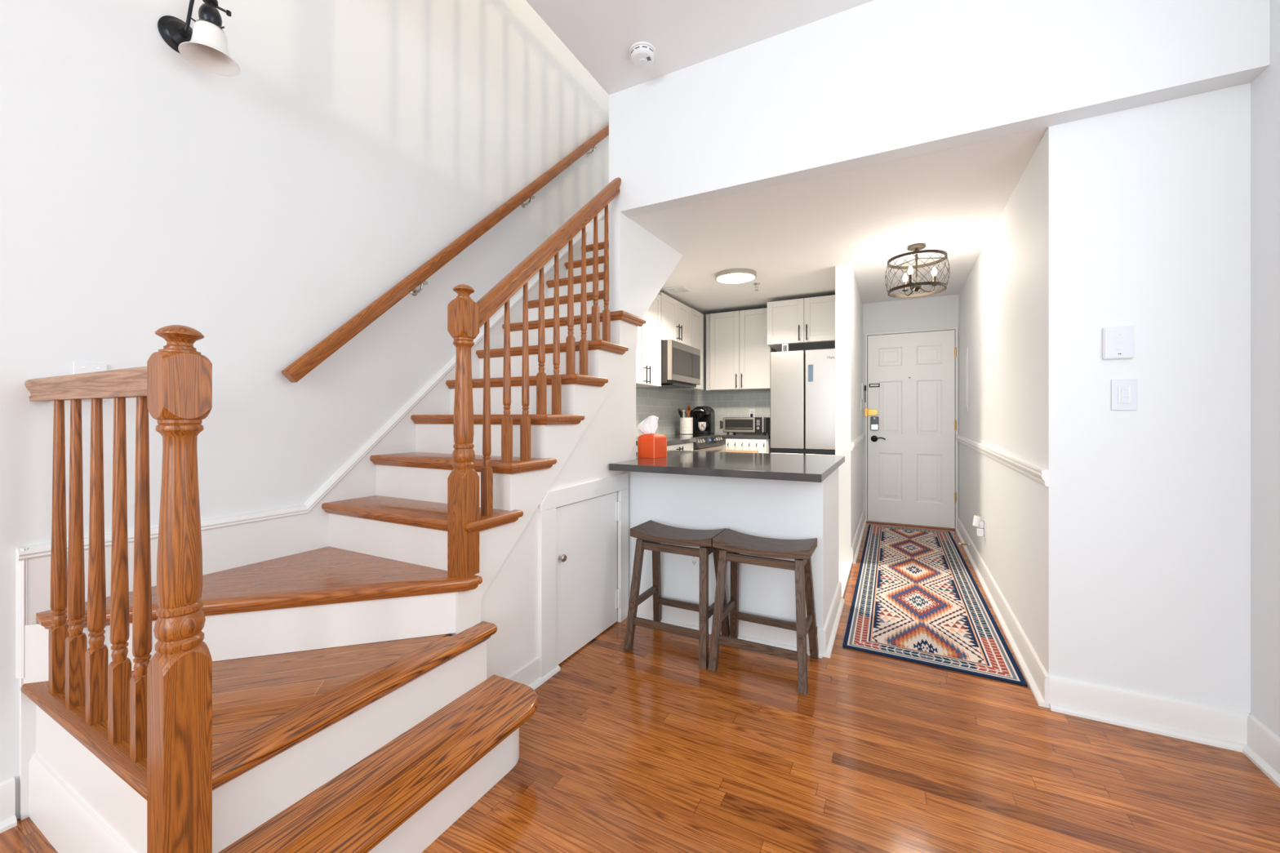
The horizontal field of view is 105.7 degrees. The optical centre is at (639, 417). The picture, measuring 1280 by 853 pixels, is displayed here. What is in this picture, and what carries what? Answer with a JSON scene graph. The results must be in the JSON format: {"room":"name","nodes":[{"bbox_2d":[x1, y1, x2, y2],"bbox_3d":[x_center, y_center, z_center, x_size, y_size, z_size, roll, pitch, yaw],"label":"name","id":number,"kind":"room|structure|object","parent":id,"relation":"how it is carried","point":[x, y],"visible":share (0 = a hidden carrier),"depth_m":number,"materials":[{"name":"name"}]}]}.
{"room":"living room","nodes":[
{"label":"living room","id":0,"kind":"room"},
{"bbox_2d":[0,0,691,819],"bbox_3d":[-1.688,-1.513,1.666,0.148,5.300,10.600,0,0,27],"label":"wall","id":1,"kind":"structure","parent":0,"point":[144,189],"depth_m":1.91,"materials":[{"name":"paint"}]},
{"bbox_2d":[0,777,17,833],"bbox_3d":[-2.905,1.075,-0.857,0.034,0.124,5.000,0,0,27],"label":"baseboard","id":2,"kind":"structure","parent":1,"relation":"attached to","point":[8,820],"depth_m":1.35,"materials":[{"name":"paint"}]},
{"bbox_2d":[72,361,106,400],"bbox_3d":[-1.694,-0.111,1.496,0.014,0.116,0.072,0,0,27],"label":"light switch","id":3,"kind":"object","parent":1,"relation":"attached to","point":[77,367],"visible":0.37,"depth_m":1.49,"materials":[{"name":"white plastic"}]},
{"bbox_2d":[157,0,240,76],"bbox_3d":[-1.484,-1.350,1.651,0.244,0.293,0.158,0,0,27],"label":"wall sconce","id":4,"kind":"object","parent":1,"relation":"attached to","point":[205,46],"visible":1,"depth_m":1.65,"materials":[{"name":"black metal"}]},
{"bbox_2d":[190,0,231,30],"bbox_3d":[-1.442,-1.367,1.632,0.089,0.124,0.103,0,0,27],"label":"socket","id":5,"kind":"object","parent":4,"relation":"attached to","point":[208,14],"depth_m":1.61,"materials":[{"name":"black metal"}]},
{"bbox_2d":[16,205,608,679],"bbox_3d":[-0.879,-0.810,3.051,0.026,3.093,3.796,0,0,27],"label":"trim","id":6,"kind":"structure","parent":1,"relation":"attached to","point":[35,551],"depth_m":1.96,"materials":[{"name":"paint"}]},
{"bbox_2d":[19,212,608,820],"bbox_3d":[-0.881,-0.589,3.056,0.018,3.451,3.790,0,0,27],"label":"trim","id":7,"kind":"structure","parent":1,"relation":"attached to","point":[227,548],"depth_m":1.93,"materials":[{"name":"paint"}]},
{"bbox_2d":[280,124,608,382],"bbox_3d":[-0.744,-1.523,3.243,0.091,2.763,2.971,0,0,27],"label":"wall handrail","id":8,"kind":"object","parent":1,"relation":"attached to","point":[304,364],"visible":0.91,"depth_m":2.47,"materials":[{"name":"brown wood"}]},
{"bbox_2d":[635,294,661,387],"bbox_3d":[-0.067,-0.712,4.269,0.328,0.847,0.655,0,0,27],"label":"upper cabinet","id":9,"kind":"object","parent":1,"relation":"attached to","point":[648,350],"visible":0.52,"depth_m":4.33,"materials":[{"name":"white wood"}]},
{"bbox_2d":[657,292,691,346],"bbox_3d":[0.262,-0.948,4.904,0.328,0.446,0.765,0,0,27],"label":"upper cabinet","id":10,"kind":"object","parent":1,"relation":"attached to","point":[676,317],"visible":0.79,"depth_m":4.80,"materials":[{"name":"white wood"}]},
{"bbox_2d":[659,339,700,388],"bbox_3d":[0.296,-0.516,4.887,0.388,0.410,0.758,0,0,27],"label":"microwave","id":11,"kind":"object","parent":10,"relation":"attached to","point":[680,362],"visible":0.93,"depth_m":4.66,"materials":[{"name":"silver metal"}]},
{"bbox_2d":[666,307,703,391],"bbox_3d":[0.517,-0.747,5.432,0.292,0.863,0.400,0,0,27],"label":"upper cabinet","id":12,"kind":"object","parent":1,"relation":"attached to","point":[697,317],"visible":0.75,"depth_m":5.41,"materials":[{"name":"white wood"}]},
{"bbox_2d":[448,211,682,679],"bbox_3d":[0.438,-0.485,3.837,0.071,3.245,4.786,0,0,27],"label":"wall","id":13,"kind":"structure","parent":0,"point":[509,602],"depth_m":2.55,"materials":[{"name":"white paint"}]},
{"bbox_2d":[506,656,540,685],"bbox_3d":[-0.513,1.083,1.942,0.011,0.107,0.341,0,0,27],"label":"trim","id":14,"kind":"structure","parent":13,"relation":"attached to","point":[530,673],"depth_m":2.02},
{"bbox_2d":[528,664,560,689],"bbox_3d":[-0.469,1.127,1.993,0.019,0.021,0.445,0,0,27],"label":"baseboard","id":15,"kind":"structure","parent":13,"relation":"attached to","point":[540,681],"depth_m":2.09,"materials":[{"name":"paint"}]},
{"bbox_2d":[455,320,637,635],"bbox_3d":[-0.330,0.137,2.294,0.011,1.400,1.347,0,0,27],"label":"trim","id":16,"kind":"structure","parent":13,"relation":"attached to","point":[527,489],"depth_m":2.07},
{"bbox_2d":[537,472,628,677],"bbox_3d":[-0.253,0.725,2.434,0.019,0.824,0.777,0,0,27],"label":"trim","id":17,"kind":"structure","parent":13,"relation":"attached to","point":[553,499],"depth_m":2.17,"materials":[{"name":"paint"}]},
{"bbox_2d":[555,491,619,665],"bbox_3d":[-0.248,0.769,2.441,0.057,0.719,0.581,0,0,27],"label":"door","id":18,"kind":"structure","parent":13,"relation":"in","point":[588,593],"depth_m":2.42,"materials":[{"name":"paint"}]},
{"bbox_2d":[0,522,1279,852],"bbox_3d":[-0.121,1.164,0.852,3.600,0.066,10.600,0,0,27],"label":"floor","id":19,"kind":"structure","parent":0,"point":[643,748],"depth_m":1.56,"materials":[{"name":"brown wood"}]},
{"bbox_2d":[19,241,645,852],"bbox_3d":[-0.422,-0.399,2.696,1.155,3.072,3.796,0,0,27],"label":"staircase","id":20,"kind":"structure","parent":19,"relation":"on","point":[348,717],"depth_m":1.47,"materials":[{"name":"brown wood"}]},
{"bbox_2d":[24,324,212,852],"bbox_3d":[-1.327,0.473,1.194,0.943,1.327,0.076,0,0,27],"label":"stair railing","id":21,"kind":"object","parent":20,"relation":"on","point":[165,708],"visible":1,"depth_m":1.06,"materials":[{"name":"brown wood"}]},
{"bbox_2d":[447,177,621,578],"bbox_3d":[-0.390,-0.390,2.209,0.076,1.901,1.129,0,0,27],"label":"stair railing","id":22,"kind":"object","parent":20,"relation":"on","point":[465,317],"visible":1,"depth_m":1.93,"materials":[{"name":"brown wood"}]},
{"bbox_2d":[635,442,693,452],"bbox_3d":[0.063,0.672,4.166,0.640,0.909,0.712,0,0,27],"label":"base cabinet","id":23,"kind":"object","parent":19,"relation":"on","point":[684,446],"visible":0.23,"depth_m":4.05,"materials":[{"name":"white wood"}]},
{"bbox_2d":[635,436,696,445],"bbox_3d":[0.056,0.199,4.170,0.635,0.034,0.712,0,0,27],"label":"countertop","id":24,"kind":"structure","parent":23,"relation":"on","point":[670,441],"depth_m":4.06,"materials":[{"name":"stone"}]},
{"bbox_2d":[623,520,729,670],"bbox_3d":[0.194,0.847,2.449,0.430,0.579,0.370,0,0,27],"label":"bar stool","id":25,"kind":"object","parent":19,"relation":"on","point":[650,534],"visible":0.86,"depth_m":2.39,"materials":[{"name":"brown wood"}]},
{"bbox_2d":[662,434,726,452],"bbox_3d":[0.428,0.657,4.824,0.681,0.959,0.781,0,0,27],"label":"range","id":26,"kind":"object","parent":19,"relation":"on","point":[704,442],"visible":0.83,"depth_m":4.71,"materials":[{"name":"silver metal"}]},
{"bbox_2d":[662,434,711,438],"bbox_3d":[0.379,0.196,4.850,0.570,0.030,0.776,0,0,27],"label":"cooktop","id":27,"kind":"object","parent":26,"relation":"in","point":[686,436],"depth_m":4.75,"materials":[{"name":"black glass"}]},
{"bbox_2d":[722,438,770,453],"bbox_3d":[0.977,0.672,5.459,1.060,0.909,0.580,0,0,27],"label":"base cabinet","id":28,"kind":"object","parent":19,"relation":"on","point":[724,439],"visible":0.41,"depth_m":5.04,"materials":[{"name":"white wood"}]},
{"bbox_2d":[674,432,769,439],"bbox_3d":[0.944,0.199,5.402,1.075,0.034,0.713,0,0,27],"label":"countertop","id":29,"kind":"structure","parent":28,"relation":"on","point":[757,436],"depth_m":5.11,"materials":[{"name":"stone"}]},
{"bbox_2d":[680,417,693,434],"bbox_3d":[0.513,0.089,5.368,0.145,0.183,0.145,0,0,27],"label":"utensil crock","id":30,"kind":"object","parent":29,"relation":"on","point":[686,424],"visible":1,"depth_m":5.31,"materials":[{"name":"white ceramic"}]},
{"bbox_2d":[686,404,691,417],"bbox_3d":[0.532,0.010,5.303,0.017,0.298,0.093,0,0,-35],"label":"slotted turner","id":31,"kind":"object","parent":30,"relation":"in","point":[688,408],"visible":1,"depth_m":5.30,"materials":[{"name":"orange wood"}]},
{"bbox_2d":[689,409,693,417],"bbox_3d":[0.563,0.036,5.357,0.070,0.246,0.038,0,0,27],"label":"serving spoon","id":32,"kind":"object","parent":30,"relation":"in","point":[691,412],"visible":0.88,"depth_m":5.36,"materials":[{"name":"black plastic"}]},
{"bbox_2d":[692,405,715,434],"bbox_3d":[0.719,0.022,5.571,0.198,0.317,0.291,0,0,27],"label":"coffee maker","id":33,"kind":"object","parent":29,"relation":"on","point":[701,414],"visible":0.91,"depth_m":5.54,"materials":[{"name":"black plastic"}]},
{"bbox_2d":[693,430,709,434],"bbox_3d":[0.689,0.164,5.511,0.150,0.034,0.155,0,0,27],"label":"drip tray","id":34,"kind":"object","parent":33,"relation":"on","point":[695,432],"depth_m":5.45,"materials":[{"name":"black plastic"}]},
{"bbox_2d":[697,422,708,431],"bbox_3d":[0.707,0.098,5.476,0.094,0.098,0.113,0,0,-29],"label":"mug","id":35,"kind":"object","parent":33,"relation":"on","point":[701,425],"visible":1,"depth_m":5.45,"materials":[{"name":"white ceramic"}]},
{"bbox_2d":[720,417,769,435],"bbox_3d":[1.159,0.088,5.281,0.497,0.188,0.358,0,0,27],"label":"toaster oven","id":36,"kind":"object","parent":29,"relation":"on","point":[729,424],"visible":0.94,"depth_m":5.12,"materials":[{"name":"silver metal"}]},
{"bbox_2d":[725,439,767,453],"bbox_3d":[1.094,0.292,5.033,0.430,0.139,0.066,0,0,27],"label":"hook rack","id":37,"kind":"object","parent":28,"relation":"attached to","point":[760,445],"visible":1,"depth_m":5.03,"materials":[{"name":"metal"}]},
{"bbox_2d":[724,449,758,453],"bbox_3d":[1.051,0.437,5.048,0.360,0.200,0.017,0,0,27],"label":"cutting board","id":38,"kind":"object","parent":37,"relation":"hanging from","point":[727,451],"visible":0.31,"depth_m":5.03,"materials":[{"name":"brown wood"}]},
{"bbox_2d":[707,528,818,695],"bbox_3d":[0.579,0.847,2.248,0.430,0.579,0.370,0,0,27],"label":"bar stool","id":39,"kind":"object","parent":19,"relation":"on","point":[731,543],"visible":1,"depth_m":2.19,"materials":[{"name":"brown wood"}]},
{"bbox_2d":[769,348,835,455],"bbox_3d":[1.743,0.231,4.988,0.657,1.773,0.680,0,0,27],"label":"refrigerator","id":40,"kind":"object","parent":19,"relation":"on","point":[802,383],"visible":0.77,"depth_m":4.71,"materials":[{"name":"silver metal"}]},
{"bbox_2d":[782,343,788,351],"bbox_3d":[1.446,-0.687,4.826,0.060,0.096,0.042,0,0,27],"label":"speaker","id":41,"kind":"object","parent":40,"relation":"on","point":[784,346],"visible":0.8,"depth_m":4.81},
{"bbox_2d":[842,524,1027,686],"bbox_3d":[2.034,1.133,3.600,0.726,0.008,3.115,0,0,27],"label":"runner rug","id":42,"kind":"object","parent":19,"relation":"on","point":[916,599],"visible":1,"depth_m":2.85,"materials":[{"name":"multicoloured fabric"}]},
{"bbox_2d":[525,0,874,94],"bbox_3d":[-0.643,-1.963,-0.883,2.506,0.290,7.040,0,0,27],"label":"ceiling","id":43,"kind":"structure","parent":0,"point":[601,34],"depth_m":2.26,"materials":[{"name":"paint"}]},
{"bbox_2d":[629,41,655,67],"bbox_3d":[0.012,-1.794,2.409,0.132,0.048,0.132,0,0,27],"label":"smoke detector","id":44,"kind":"object","parent":43,"relation":"attached to","point":[642,54],"visible":1,"depth_m":2.38,"materials":[{"name":"white plastic"}]},
{"bbox_2d":[691,315,804,433],"bbox_3d":[1.454,-0.163,5.618,1.800,2.600,0.128,0,0,27],"label":"wall","id":45,"kind":"structure","parent":0,"point":[724,403],"depth_m":5.75,"materials":[{"name":"tile"}]},
{"bbox_2d":[706,307,777,391],"bbox_3d":[1.141,-0.751,5.509,0.735,0.873,0.360,0,0,27],"label":"upper cabinet","id":46,"kind":"object","parent":45,"relation":"attached to","point":[738,351],"visible":0.94,"depth_m":5.38,"materials":[{"name":"white wood"}]},
{"bbox_2d":[749,408,755,417],"bbox_3d":[1.299,-0.048,5.623,0.072,0.116,0.007,0,0,27],"label":"power outlet","id":47,"kind":"object","parent":45,"relation":"attached to","point":[751,411],"visible":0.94,"depth_m":5.62,"materials":[{"name":"white plastic"}]},
{"bbox_2d":[767,294,835,351],"bbox_3d":[1.748,-0.965,5.042,0.728,0.440,0.630,0,0,27],"label":"upper cabinet","id":48,"kind":"object","parent":45,"relation":"attached to","point":[804,323],"visible":0.8,"depth_m":4.82,"materials":[{"name":"white wood"}]},
{"bbox_2d":[585,126,1048,315],"bbox_3d":[1.453,-1.357,4.000,3.290,0.412,3.562,0,0,27],"label":"ceiling","id":49,"kind":"structure","parent":0,"point":[794,236],"depth_m":2.98,"materials":[{"name":"paint"}]},
{"bbox_2d":[662,284,693,294],"bbox_3d":[0.350,-1.198,4.534,0.220,0.018,0.220,0,0,27],"label":"ceiling vent","id":50,"kind":"object","parent":49,"relation":"in","point":[677,289],"visible":0.99,"depth_m":4.52,"materials":[{"name":"paint"}]},
{"bbox_2d":[715,268,756,284],"bbox_3d":[0.796,-1.177,4.038,0.336,0.044,0.336,0,0,27],"label":"ceiling light","id":51,"kind":"object","parent":49,"relation":"attached to","point":[733,276],"visible":1,"depth_m":3.98,"materials":[{"name":"silver metal"}]},
{"bbox_2d":[716,273,755,283],"bbox_3d":[0.796,-1.161,4.038,0.314,0.009,0.314,0,0,27],"label":"diffuser","id":52,"kind":"object","parent":51,"relation":"attached to","point":[721,277],"depth_m":4.02,"materials":[{"name":"white plastic"}]},
{"bbox_2d":[753,282,759,291],"bbox_3d":[1.049,-1.176,4.363,0.060,0.066,0.060,0,0,27],"label":"sprinkler","id":53,"kind":"object","parent":49,"relation":"attached to","point":[756,284],"visible":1,"depth_m":4.35,"materials":[{"name":"silver metal"}]},
{"bbox_2d":[884,243,950,297],"bbox_3d":[1.917,-1.029,3.365,0.390,0.333,0.390,0,0,27],"label":"lamp","id":54,"kind":"object","parent":49,"relation":"hanging from","point":[915,248],"visible":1,"depth_m":3.34,"materials":[{"name":"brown metal"}]},
{"bbox_2d":[835,263,862,562],"bbox_3d":[1.999,-0.163,4.590,0.115,2.600,1.750,0,0,27],"label":"wall","id":55,"kind":"structure","parent":0,"point":[848,301],"depth_m":3.83,"materials":[{"name":"paint"}]},
{"bbox_2d":[841,560,852,598],"bbox_3d":[1.447,1.126,3.412,0.032,0.022,0.850,0,0,27],"label":"trim","id":56,"kind":"structure","parent":55,"relation":"attached to","point":[846,574],"depth_m":3.39,"materials":[{"name":"paint"}]},
{"bbox_2d":[850,433,865,450],"bbox_3d":[2.061,0.214,4.558,0.024,0.086,1.750,0,0,27],"label":"trim","id":57,"kind":"structure","parent":55,"relation":"attached to","point":[856,442],"depth_m":4.19,"materials":[{"name":"paint"}]},
{"bbox_2d":[850,510,866,564],"bbox_3d":[2.065,1.075,4.556,0.034,0.124,1.750,0,0,27],"label":"baseboard","id":58,"kind":"structure","parent":55,"relation":"attached to","point":[855,548],"depth_m":4.27,"materials":[{"name":"paint"}]},
{"bbox_2d":[861,382,862,399],"bbox_3d":[2.339,-0.278,5.107,0.012,0.170,0.100,0,0,27],"label":"intercom","id":59,"kind":"object","parent":55,"relation":"attached to","point":[861,383],"visible":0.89,"depth_m":5.07,"materials":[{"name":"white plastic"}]},
{"bbox_2d":[862,294,958,519],"bbox_3d":[2.874,-0.163,5.189,1.085,2.600,0.120,0,0,27],"label":"wall","id":60,"kind":"structure","parent":0,"point":[937,312],"depth_m":5.16,"materials":[{"name":"paint"}]},
{"bbox_2d":[864,329,956,528],"bbox_3d":[2.833,0.115,5.118,0.848,2.020,0.098,0,0,27],"label":"door","id":61,"kind":"structure","parent":60,"relation":"in","point":[910,411],"depth_m":5.11,"materials":[{"name":"paint"}]},
{"bbox_2d":[866,520,955,530],"bbox_3d":[2.846,1.132,5.119,0.854,0.010,0.090,0,0,27],"label":"threshold","id":62,"kind":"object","parent":60,"relation":"attached to","point":[871,522],"depth_m":5.09,"materials":[{"name":"brown wood"}]},
{"bbox_2d":[865,327,958,528],"bbox_3d":[2.862,0.108,5.150,0.854,2.058,0.082,0,0,27],"label":"trim","id":63,"kind":"structure","parent":60,"relation":"attached to","point":[956,329],"depth_m":4.98,"materials":[{"name":"paint"}]},
{"bbox_2d":[628,83,1250,713],"bbox_3d":[1.238,-0.007,2.561,2.545,2.288,0.806,0,0,27],"label":"wall","id":64,"kind":"structure","parent":0,"point":[1144,211],"depth_m":1.80,"materials":[{"name":"white paint"}]},
{"bbox_2d":[688,555,699,570],"bbox_3d":[0.293,0.762,2.622,0.072,0.116,0.007,0,0,27],"label":"power outlet","id":65,"kind":"object","parent":64,"relation":"attached to","point":[693,562],"visible":0.58,"depth_m":2.62,"materials":[{"name":"white plastic"}]},
{"bbox_2d":[691,560,697,565],"bbox_3d":[0.292,0.782,2.620,0.032,0.028,0.002,0,0,27],"label":"socket","id":66,"kind":"object","parent":65,"relation":"attached to","point":[694,562],"depth_m":2.62,"materials":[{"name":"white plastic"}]},
{"bbox_2d":[628,593,822,658],"bbox_3d":[0.402,1.075,2.550,1.051,0.124,0.034,0,0,27],"label":"baseboard","id":67,"kind":"structure","parent":64,"relation":"attached to","point":[776,637],"depth_m":2.48,"materials":[{"name":"paint"}]},
{"bbox_2d":[608,449,844,482],"bbox_3d":[0.450,0.263,2.913,1.352,0.036,1.135,0,0,27],"label":"breakfast bar","id":68,"kind":"object","parent":64,"relation":"on","point":[786,467],"visible":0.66,"depth_m":2.53,"materials":[{"name":"stone"}]},
{"bbox_2d":[637,415,666,457],"bbox_3d":[0.072,0.115,3.023,0.142,0.260,0.132,0,0,39],"label":"tissue box","id":69,"kind":"object","parent":68,"relation":"on","point":[651,444],"visible":1,"depth_m":2.99,"materials":[{"name":"orange cardboard"}]},
{"bbox_2d":[822,581,844,657],"bbox_3d":[1.067,1.075,2.655,0.034,0.124,0.796,0,0,27],"label":"baseboard","id":70,"kind":"structure","parent":64,"relation":"attached to","point":[831,625],"depth_m":2.55,"materials":[{"name":"paint"}]},
{"bbox_2d":[1102,325,1133,359],"bbox_3d":[1.786,-0.281,1.812,0.086,0.121,0.018,0,0,27],"label":"thermostat","id":71,"kind":"object","parent":64,"relation":"attached to","point":[1117,342],"visible":1,"depth_m":1.81,"materials":[{"name":"white plastic"}]},
{"bbox_2d":[1111,378,1137,410],"bbox_3d":[1.803,-0.086,1.807,0.072,0.115,0.010,0,0,27],"label":"dimmer switch","id":72,"kind":"object","parent":64,"relation":"attached to","point":[1123,392],"visible":1,"depth_m":1.80,"materials":[{"name":"plastic"}]},
{"bbox_2d":[1048,675,1251,752],"bbox_3d":[1.843,1.075,1.773,0.543,0.124,0.034,0,0,27],"label":"baseboard","id":73,"kind":"structure","parent":64,"relation":"attached to","point":[1212,726],"depth_m":1.76,"materials":[{"name":"paint"}]},
{"bbox_2d":[608,0,1270,217],"bbox_3d":[0.959,-1.483,2.198,2.506,0.670,0.095,0,0,27],"label":"wall","id":74,"kind":"structure","parent":0,"point":[875,82],"depth_m":2.06,"materials":[{"name":"white paint"}]},
{"bbox_2d":[958,144,1039,657],"bbox_3d":[2.511,-0.163,3.456,0.120,2.600,3.292,0,0,28],"label":"wall","id":75,"kind":"structure","parent":0,"point":[998,300],"depth_m":2.65,"materials":[{"name":"paint"}]},
{"bbox_2d":[963,347,968,412],"bbox_3d":[2.929,-0.333,4.367,0.009,0.560,0.290,0,0,28],"label":"breaker panel","id":76,"kind":"object","parent":75,"relation":"attached to","point":[966,352],"visible":1,"depth_m":4.31,"materials":[{"name":"paint"}]},
{"bbox_2d":[983,520,986,538],"bbox_3d":[2.390,0.772,3.368,0.007,0.116,0.072,0,0,27],"label":"power outlet","id":77,"kind":"object","parent":75,"relation":"attached to","point":[984,522],"visible":0.96,"depth_m":3.34,"materials":[{"name":"white plastic"}]},
{"bbox_2d":[972,514,983,528],"bbox_3d":[2.358,0.721,3.384,0.065,0.088,0.042,0,0,27],"label":"diffuser","id":78,"kind":"object","parent":77,"relation":"attached to","point":[976,520],"visible":1,"depth_m":3.37,"materials":[{"name":"white plastic"}]},
{"bbox_2d":[976,527,983,536],"bbox_3d":[2.369,0.795,3.378,0.038,0.053,0.044,0,0,27],"label":"plug adapter","id":79,"kind":"object","parent":77,"relation":"attached to","point":[980,531],"visible":1,"depth_m":3.36,"materials":[{"name":"white plastic"}]},
{"bbox_2d":[955,517,1049,708],"bbox_3d":[2.406,1.075,3.424,0.034,0.124,3.446,0,0,28],"label":"baseboard","id":80,"kind":"structure","parent":75,"relation":"attached to","point":[1037,678],"depth_m":2.46,"materials":[{"name":"paint"}]},
{"bbox_2d":[955,434,1048,486],"bbox_3d":[2.413,0.221,3.426,0.024,0.100,3.435,0,0,28],"label":"trim","id":81,"kind":"structure","parent":75,"relation":"attached to","point":[1039,474],"depth_m":2.44,"materials":[{"name":"paint"}]},
{"bbox_2d":[1250,0,1279,737],"bbox_3d":[0.550,-1.513,-1.435,0.120,5.300,7.160,0,0,27],"label":"wall","id":82,"kind":"structure","parent":0,"point":[1265,87],"depth_m":1.60,"materials":[{"name":"white paint"}]},
{"bbox_2d":[1242,713,1279,787],"bbox_3d":[0.454,1.075,-1.453,0.034,0.124,7.040,0,0,27],"label":"baseboard","id":83,"kind":"structure","parent":82,"relation":"attached to","point":[1262,748],"depth_m":1.58,"materials":[{"name":"paint"}]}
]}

